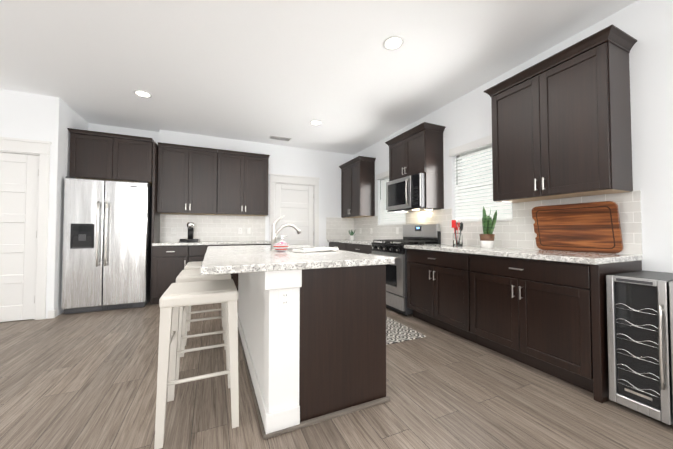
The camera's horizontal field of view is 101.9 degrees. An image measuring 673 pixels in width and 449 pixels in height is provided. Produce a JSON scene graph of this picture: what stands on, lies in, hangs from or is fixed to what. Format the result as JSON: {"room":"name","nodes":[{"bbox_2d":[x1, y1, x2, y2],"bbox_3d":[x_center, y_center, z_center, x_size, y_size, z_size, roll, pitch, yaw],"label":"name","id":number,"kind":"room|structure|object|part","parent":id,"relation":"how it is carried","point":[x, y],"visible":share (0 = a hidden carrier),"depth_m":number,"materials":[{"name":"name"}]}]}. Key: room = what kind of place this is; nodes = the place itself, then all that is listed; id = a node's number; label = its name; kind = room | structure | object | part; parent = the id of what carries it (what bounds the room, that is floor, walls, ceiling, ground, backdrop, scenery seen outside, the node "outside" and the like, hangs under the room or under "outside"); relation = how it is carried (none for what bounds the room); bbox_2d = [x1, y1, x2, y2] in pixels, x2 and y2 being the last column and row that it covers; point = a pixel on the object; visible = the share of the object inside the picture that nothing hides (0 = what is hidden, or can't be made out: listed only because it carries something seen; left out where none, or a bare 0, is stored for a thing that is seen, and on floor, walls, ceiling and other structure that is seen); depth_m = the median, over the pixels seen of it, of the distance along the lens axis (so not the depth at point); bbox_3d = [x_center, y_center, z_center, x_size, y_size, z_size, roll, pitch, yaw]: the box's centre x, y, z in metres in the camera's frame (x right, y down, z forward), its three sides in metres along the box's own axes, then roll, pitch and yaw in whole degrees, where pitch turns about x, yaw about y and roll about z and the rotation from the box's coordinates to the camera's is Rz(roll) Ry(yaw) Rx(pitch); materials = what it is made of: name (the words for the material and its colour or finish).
{"room":"kitchen","nodes":[
{"label":"kitchen","id":0,"kind":"room"},
{"bbox_2d":[0,89,63,318],"bbox_3d":[-4.797,-0.238,2.966,2.680,2.800,0.120,1,-2,-24],"label":"wall","id":1,"kind":"structure","parent":0,"point":[24,115],"depth_m":3.43,"materials":[{"name":"white paint"}]},
{"bbox_2d":[0,137,51,321],"bbox_3d":[-4.094,0.062,3.255,1.033,2.215,0.158,1,-2,-24],"label":"door","id":2,"kind":"structure","parent":1,"relation":"attached to","point":[24,183],"depth_m":3.35,"materials":[{"name":"white wood"}]},
{"bbox_2d":[58,102,88,314],"bbox_3d":[-3.846,-0.212,3.971,0.120,2.800,0.930,1,-2,-24],"label":"wall","id":3,"kind":"structure","parent":0,"point":[73,119],"depth_m":3.66,"materials":[{"name":"white paint"}]},
{"bbox_2d":[48,309,56,318],"bbox_3d":[-1.073,1.045,0.359,7.350,0.100,9.165,1,-2,-24],"label":"baseboard","id":4,"kind":"structure","parent":3,"relation":"attached to","point":[52,313],"depth_m":3.41,"materials":[{"name":"white wood"}]},
{"bbox_2d":[88,123,158,144],"bbox_3d":[-3.565,-0.198,4.526,1.090,2.800,0.150,1,-2,-24],"label":"wall","id":5,"kind":"structure","parent":0,"point":[154,135],"depth_m":4.51,"materials":[{"name":"white paint"}]},
{"bbox_2d":[67,128,153,186],"bbox_3d":[-3.342,-0.963,4.192,0.969,0.659,0.675,1,-2,-24],"label":"upper cabinet","id":6,"kind":"object","parent":5,"relation":"attached to","point":[96,155],"visible":0.83,"depth_m":3.90,"materials":[{"name":"brown wood"}]},
{"bbox_2d":[159,130,353,246],"bbox_3d":[-1.354,-0.174,5.450,3.700,2.800,0.285,1,-2,-24],"label":"wall","id":7,"kind":"structure","parent":0,"point":[324,167],"depth_m":5.58,"materials":[{"name":"white paint"}]},
{"bbox_2d":[157,142,217,214],"bbox_3d":[-2.481,-0.730,4.598,0.860,1.104,0.362,1,-2,-24],"label":"upper cabinet","id":8,"kind":"object","parent":7,"relation":"attached to","point":[187,180],"visible":1,"depth_m":4.46,"materials":[{"name":"brown wood"}]},
{"bbox_2d":[217,149,269,215],"bbox_3d":[-1.684,-0.721,4.958,0.882,1.104,0.362,1,-2,-24],"label":"upper cabinet","id":9,"kind":"object","parent":7,"relation":"attached to","point":[242,183],"visible":1,"depth_m":4.81,"materials":[{"name":"brown wood"}]},
{"bbox_2d":[160,214,353,241],"bbox_3d":[-1.282,0.070,5.314,3.654,0.474,0.008,1,-2,-24],"label":"backsplash","id":10,"kind":"structure","parent":7,"relation":"attached to","point":[216,227],"depth_m":4.97,"materials":[{"name":"white tile"}]},
{"bbox_2d":[269,173,319,246],"bbox_3d":[-0.891,0.123,5.631,1.038,2.215,0.323,1,-2,-24],"label":"door","id":11,"kind":"structure","parent":7,"relation":"attached to","point":[294,200],"depth_m":5.55,"materials":[{"name":"white wood"}]},
{"bbox_2d":[0,0,637,154],"bbox_3d":[-1.101,-1.753,0.493,7.650,0.100,9.600,1,-2,-24],"label":"ceiling","id":12,"kind":"structure","parent":0,"point":[260,71],"depth_m":2.69,"materials":[{"name":"white paint"}]},
{"bbox_2d":[133,90,151,97],"bbox_3d":[-2.409,-1.623,3.400,0.190,0.010,0.190,1,-2,-24],"label":"recessed light","id":13,"kind":"object","parent":12,"relation":"in","point":[142,93],"visible":1,"depth_m":3.39,"materials":[{"name":"white plastic"}]},
{"bbox_2d":[269,135,291,140],"bbox_3d":[-1.034,-1.577,5.019,0.400,0.015,0.170,1,-2,-24],"label":"ceiling vent","id":14,"kind":"object","parent":12,"relation":"in","point":[279,138],"visible":1,"depth_m":5.00,"materials":[{"name":"white metal"}]},
{"bbox_2d":[310,120,321,124],"bbox_3d":[-0.324,-1.599,4.298,0.190,0.010,0.190,1,-2,-24],"label":"recessed light","id":15,"kind":"object","parent":12,"relation":"in","point":[315,122],"visible":1,"depth_m":4.29,"materials":[{"name":"white"}]},
{"bbox_2d":[383,35,403,49],"bbox_3d":[0.517,-1.646,2.484,0.190,0.010,0.190,1,-2,-24],"label":"recessed light","id":16,"kind":"object","parent":12,"relation":"in","point":[395,42],"visible":1,"depth_m":2.47,"materials":[{"name":"white plastic"}]},
{"bbox_2d":[0,300,672,448],"bbox_3d":[-1.101,1.146,0.418,7.650,0.100,9.600,1,-2,-24],"label":"floor","id":17,"kind":"structure","parent":0,"point":[86,380],"depth_m":1.75,"materials":[{"name":"brown wood"}]},
{"bbox_2d":[61,177,151,313],"bbox_3d":[-3.288,0.286,4.052,0.915,1.807,0.859,1,-2,-24],"label":"fridge","id":18,"kind":"object","parent":17,"relation":"on","point":[106,252],"visible":0.94,"depth_m":3.73,"materials":[{"name":"grey metal"}]},
{"bbox_2d":[150,142,159,304],"bbox_3d":[-2.857,-0.023,4.324,0.030,2.440,0.518,1,-2,-24],"label":"panel","id":19,"kind":"object","parent":17,"relation":"on","point":[155,232],"visible":0.54,"depth_m":4.12,"materials":[{"name":"brown wood"}]},
{"bbox_2d":[152,245,195,303],"bbox_3d":[-2.581,0.761,4.379,0.527,0.876,0.609,1,-2,-24],"label":"base cabinet","id":20,"kind":"object","parent":17,"relation":"on","point":[170,263],"depth_m":4.08,"materials":[{"name":"black wood"}]},
{"bbox_2d":[154,279,238,448],"bbox_3d":[-0.818,0.752,1.656,0.398,0.755,0.458,1,-2,-24],"label":"stool","id":21,"kind":"object","parent":17,"relation":"on","point":[174,298],"visible":1,"depth_m":1.51,"materials":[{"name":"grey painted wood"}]},
{"bbox_2d":[176,269,230,379],"bbox_3d":[-1.095,0.768,2.269,0.398,0.755,0.458,1,-2,-24],"label":"stool","id":22,"kind":"object","parent":17,"relation":"on","point":[190,275],"visible":0.52,"depth_m":2.11,"materials":[{"name":"grey painted wood"}]},
{"bbox_2d":[184,261,223,345],"bbox_3d":[-1.373,0.783,2.878,0.398,0.755,0.458,1,-2,-24],"label":"stool","id":23,"kind":"object","parent":17,"relation":"on","point":[193,265],"visible":0.38,"depth_m":2.70,"materials":[{"name":"grey painted wood"}]},
{"bbox_2d":[192,244,235,285],"bbox_3d":[-2.112,0.767,4.590,0.758,0.876,0.609,1,-2,-24],"label":"base cabinet","id":24,"kind":"object","parent":17,"relation":"on","point":[200,249],"depth_m":4.27,"materials":[{"name":"black wood"}]},
{"bbox_2d":[152,240,270,245],"bbox_3d":[-2.021,0.310,4.622,1.745,0.040,0.648,1,-2,-24],"label":"countertop","id":25,"kind":"structure","parent":24,"relation":"on","point":[210,243],"depth_m":4.32,"materials":[{"name":"stone"}]},
{"bbox_2d":[179,222,199,242],"bbox_3d":[-2.344,0.121,4.367,0.260,0.325,0.260,0,-2,-16],"label":"coffee machine","id":26,"kind":"object","parent":25,"relation":"on","point":[190,226],"visible":1,"depth_m":4.37,"materials":[{"name":"black"}]},
{"bbox_2d":[236,244,270,290],"bbox_3d":[-1.568,0.773,4.836,0.693,0.876,0.609,1,-2,-24],"label":"base cabinet","id":27,"kind":"object","parent":17,"relation":"on","point":[236,244],"depth_m":4.51,"materials":[{"name":"black wood"}]},
{"bbox_2d":[200,244,394,439],"bbox_3d":[-0.557,0.692,2.459,1.130,0.915,2.050,1,-2,-24],"label":"kitchen island","id":28,"kind":"object","parent":17,"relation":"on","point":[313,343],"depth_m":1.62,"materials":[{"name":"white paint"}]},
{"bbox_2d":[273,242,288,251],"bbox_3d":[-0.472,0.188,2.319,0.132,0.083,0.132,1,-2,-24],"label":"candy bowl","id":29,"kind":"object","parent":28,"relation":"on","point":[280,246],"visible":1,"depth_m":2.28,"materials":[{"name":"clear glass"}]},
{"bbox_2d":[279,235,286,242],"bbox_3d":[-0.477,0.165,2.440,0.070,0.137,0.055,1,-2,-24],"label":"soap pump","id":30,"kind":"object","parent":28,"relation":"on","point":[282,238],"visible":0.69,"depth_m":2.43,"materials":[{"name":"white plastic"}]},
{"bbox_2d":[270,216,300,249],"bbox_3d":[-0.467,0.076,2.543,0.297,0.320,0.066,1,-2,-24],"label":"faucet","id":31,"kind":"object","parent":28,"relation":"on","point":[274,233],"visible":0.96,"depth_m":2.50,"materials":[{"name":"silver metal"}]},
{"bbox_3d":[-0.557,0.356,2.468,1.130,0.243,2.050,1,-2,-24],"label":"kitchen island top","id":32,"kind":"part","parent":28,"relation":"part of","materials":[{"name":"white stone"}]},
{"bbox_2d":[292,247,338,252],"bbox_3d":[-0.177,0.220,2.418,0.150,0.025,0.460,-1,-2,38],"label":"towel","id":33,"kind":"object","parent":28,"relation":"on","point":[306,250],"visible":1,"depth_m":2.35,"materials":[{"name":"white fabric"}]},
{"bbox_2d":[329,242,344,250],"bbox_3d":[0.295,0.791,5.524,0.609,0.876,0.888,1,-2,-24],"label":"base cabinet","id":34,"kind":"object","parent":17,"relation":"on","point":[341,246],"depth_m":5.36,"materials":[{"name":"black wood"}]},
{"bbox_2d":[345,243,373,253],"bbox_3d":[0.638,0.771,4.763,0.609,0.876,1.042,1,-2,-24],"label":"base cabinet","id":35,"kind":"object","parent":17,"relation":"on","point":[366,249],"depth_m":4.59,"materials":[{"name":"black wood"}]},
{"bbox_2d":[371,224,440,315],"bbox_3d":[0.947,0.589,3.915,0.713,1.195,0.754,1,-2,-24],"label":"range","id":36,"kind":"object","parent":17,"relation":"on","point":[396,272],"visible":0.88,"depth_m":3.69,"materials":[{"name":"grey metal"}]},
{"bbox_2d":[386,317,425,344],"bbox_3d":[0.433,1.163,3.169,0.610,0.008,1.050,1,-2,-24],"label":"rug","id":37,"kind":"object","parent":17,"relation":"on","point":[396,332],"visible":0.29,"depth_m":2.88,"materials":[{"name":"grey fabric"}]},
{"bbox_2d":[407,249,460,336],"bbox_3d":[1.372,0.729,3.138,0.609,0.876,0.992,1,-2,-24],"label":"base cabinet","id":38,"kind":"object","parent":17,"relation":"on","point":[433,277],"depth_m":3.02,"materials":[{"name":"black wood"}]},
{"bbox_2d":[461,253,641,402],"bbox_3d":[1.737,0.708,2.331,0.609,0.876,1.040,1,-2,-24],"label":"base cabinet","id":39,"kind":"object","parent":17,"relation":"on","point":[548,317],"depth_m":2.04,"materials":[{"name":"black wood"}]},
{"bbox_2d":[327,239,641,264],"bbox_3d":[1.014,0.291,3.894,0.648,0.040,4.473,1,-2,-24],"label":"countertop","id":40,"kind":"structure","parent":39,"relation":"on","point":[593,258],"depth_m":2.22,"materials":[{"name":"stone"}]},
{"bbox_2d":[349,230,355,239],"bbox_3d":[0.316,0.204,5.535,0.162,0.219,0.183,1,-2,-24],"label":"aloe plant","id":41,"kind":"object","parent":40,"relation":"on","point":[351,233],"visible":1,"depth_m":5.49,"materials":[{"name":"green plant"}]},
{"bbox_2d":[452,220,462,245],"bbox_3d":[1.416,0.099,3.174,0.126,0.307,0.105,1,-2,-24],"label":"jar","id":42,"kind":"object","parent":40,"relation":"on","point":[458,238],"visible":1,"depth_m":3.14,"materials":[{"name":"clear glass"}]},
{"bbox_2d":[479,206,496,247],"bbox_3d":[1.577,0.022,2.864,0.152,0.445,0.144,1,-2,-24],"label":"snake plant","id":43,"kind":"object","parent":40,"relation":"on","point":[487,237],"visible":1,"depth_m":2.84,"materials":[{"name":"green plant"}]},
{"bbox_2d":[532,201,622,253],"bbox_3d":[2.012,0.028,2.331,0.103,0.406,0.600,1,-2,-24],"label":"cutting board","id":44,"kind":"object","parent":40,"relation":"on","point":[594,227],"visible":1,"depth_m":2.27,"materials":[{"name":"brown wood"}]},
{"bbox_2d":[606,270,672,424],"bbox_3d":[1.977,0.725,1.707,0.549,0.810,0.255,1,-2,-24],"label":"wine cooler","id":45,"kind":"object","parent":17,"relation":"on","point":[639,347],"visible":1,"depth_m":1.61,"materials":[{"name":"silver metal"}]},
{"bbox_2d":[354,0,672,272],"bbox_3d":[2.286,-0.262,2.067,0.150,2.800,9.450,1,-2,-24],"label":"wall","id":46,"kind":"structure","parent":0,"point":[647,25],"depth_m":2.00,"materials":[{"name":"white paint"}]},
{"bbox_2d":[339,156,375,217],"bbox_3d":[0.404,-0.714,5.608,0.373,1.124,0.920,1,-2,-24],"label":"upper cabinet","id":47,"kind":"object","parent":46,"relation":"attached to","point":[358,187],"visible":0.98,"depth_m":5.29,"materials":[{"name":"brown wood"}]},
{"bbox_2d":[376,171,405,225],"bbox_3d":[1.010,-0.472,4.864,0.178,0.975,0.843,1,-2,-24],"label":"window","id":48,"kind":"structure","parent":46,"relation":"in","point":[392,218],"depth_m":5.03,"materials":[{"name":"white plastic"}]},
{"bbox_2d":[385,122,445,208],"bbox_3d":[1.124,-0.763,4.013,0.373,1.109,0.896,1,-2,-24],"label":"upper cabinet","id":49,"kind":"object","parent":46,"relation":"attached to","point":[416,149],"visible":0.83,"depth_m":3.70,"materials":[{"name":"brown wood"}]},
{"bbox_2d":[386,173,438,212],"bbox_3d":[1.079,-0.434,3.985,0.467,0.472,0.766,1,-2,-24],"label":"microwave","id":50,"kind":"object","parent":49,"relation":"attached to","point":[405,194],"visible":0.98,"depth_m":3.79,"materials":[{"name":"grey metal"}]},
{"bbox_2d":[449,135,512,222],"bbox_3d":[1.733,-0.513,3.265,0.178,0.975,0.813,1,-2,-24],"label":"window","id":51,"kind":"structure","parent":46,"relation":"in","point":[474,185],"depth_m":3.32,"materials":[{"name":"white plastic"}]},
{"bbox_2d":[354,190,642,254],"bbox_3d":[1.307,0.037,4.033,0.008,0.474,4.473,1,-2,-24],"label":"backsplash","id":52,"kind":"structure","parent":46,"relation":"attached to","point":[518,231],"depth_m":2.82,"materials":[{"name":"white tile"}]},
{"bbox_2d":[484,24,636,202],"bbox_3d":[1.861,-0.797,2.382,0.373,1.124,0.980,1,-2,-24],"label":"upper cabinet","id":53,"kind":"object","parent":46,"relation":"attached to","point":[561,124],"visible":1,"depth_m":2.15,"materials":[{"name":"brown wood"}]}
]}

